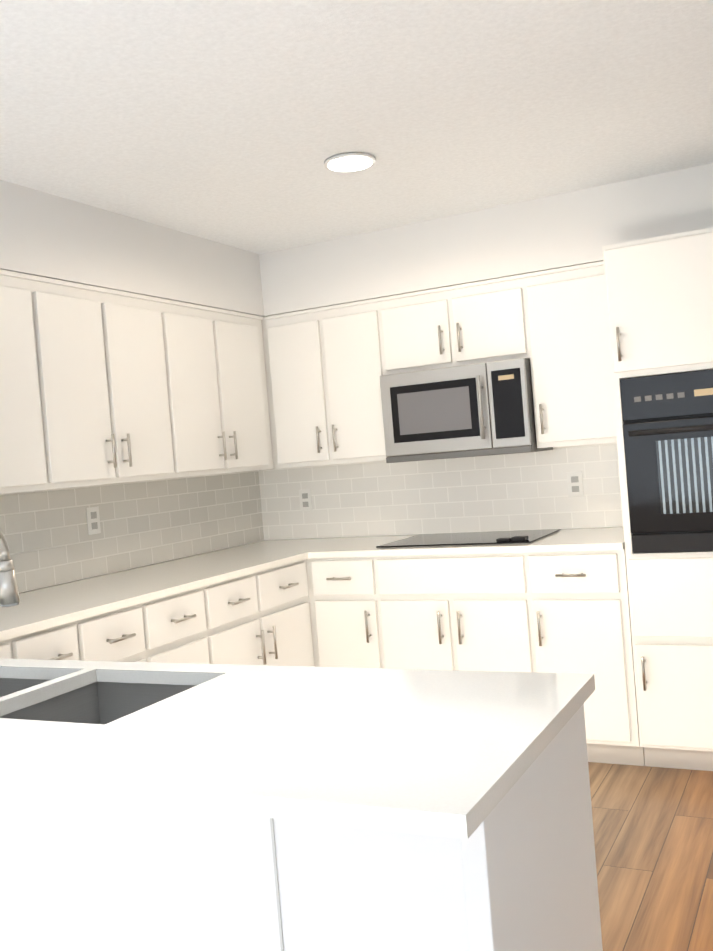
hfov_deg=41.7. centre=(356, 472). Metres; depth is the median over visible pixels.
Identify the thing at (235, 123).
ceiling
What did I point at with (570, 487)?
wall
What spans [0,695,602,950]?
base cabinet
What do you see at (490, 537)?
cooktop
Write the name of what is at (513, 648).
base cabinet
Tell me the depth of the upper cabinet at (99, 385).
3.66 m
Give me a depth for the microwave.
4.19 m
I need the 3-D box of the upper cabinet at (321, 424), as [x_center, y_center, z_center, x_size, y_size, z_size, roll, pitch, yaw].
[-0.064,-0.249,4.704,0.624,0.399,0.311,-4,1,27]
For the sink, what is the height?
0.206 m
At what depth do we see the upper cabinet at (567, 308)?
4.02 m
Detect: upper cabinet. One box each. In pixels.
[0,269,55,493]
[40,277,179,488]
[168,300,275,476]
[268,308,323,392]
[272,381,385,467]
[320,298,383,384]
[380,274,531,374]
[524,261,609,360]
[530,349,616,447]
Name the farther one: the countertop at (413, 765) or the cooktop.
the cooktop
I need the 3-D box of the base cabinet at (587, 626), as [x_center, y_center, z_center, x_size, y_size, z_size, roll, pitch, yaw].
[1.043,0.736,4.028,0.395,0.881,0.637,-4,1,27]
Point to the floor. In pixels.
(653, 833)
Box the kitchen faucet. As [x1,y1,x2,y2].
[0,531,19,606]
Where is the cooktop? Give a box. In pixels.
[376,529,560,547]
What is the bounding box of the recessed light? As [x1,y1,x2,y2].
[324,152,375,171]
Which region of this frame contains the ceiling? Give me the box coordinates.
[0,0,712,253]
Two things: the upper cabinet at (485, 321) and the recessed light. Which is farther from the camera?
the upper cabinet at (485, 321)
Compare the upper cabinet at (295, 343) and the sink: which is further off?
the upper cabinet at (295, 343)
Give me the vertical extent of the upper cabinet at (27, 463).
0.767 m
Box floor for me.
[588,762,712,950]
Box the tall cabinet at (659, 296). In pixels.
[602,227,712,770]
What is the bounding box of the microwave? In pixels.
[380,358,552,462]
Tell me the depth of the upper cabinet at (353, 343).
4.49 m
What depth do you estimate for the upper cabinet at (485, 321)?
4.25 m
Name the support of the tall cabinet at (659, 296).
on the floor
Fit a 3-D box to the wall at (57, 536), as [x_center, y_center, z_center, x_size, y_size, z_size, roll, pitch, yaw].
[-2.303,0.300,1.405,0.435,2.380,8.520,-4,1,27]
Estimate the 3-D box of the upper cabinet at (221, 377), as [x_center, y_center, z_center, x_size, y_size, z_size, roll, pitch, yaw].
[-0.752,-0.373,4.413,0.310,0.767,0.814,-4,1,27]
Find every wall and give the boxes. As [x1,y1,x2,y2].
[0,180,265,592]
[258,163,712,539]
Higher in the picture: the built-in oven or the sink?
the built-in oven
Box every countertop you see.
[0,527,624,674]
[0,663,595,866]
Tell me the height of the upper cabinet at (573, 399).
0.399 m
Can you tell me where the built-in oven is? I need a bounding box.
[620,369,712,552]
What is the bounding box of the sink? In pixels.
[0,671,195,722]
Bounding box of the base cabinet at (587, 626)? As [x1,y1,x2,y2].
[532,543,644,765]

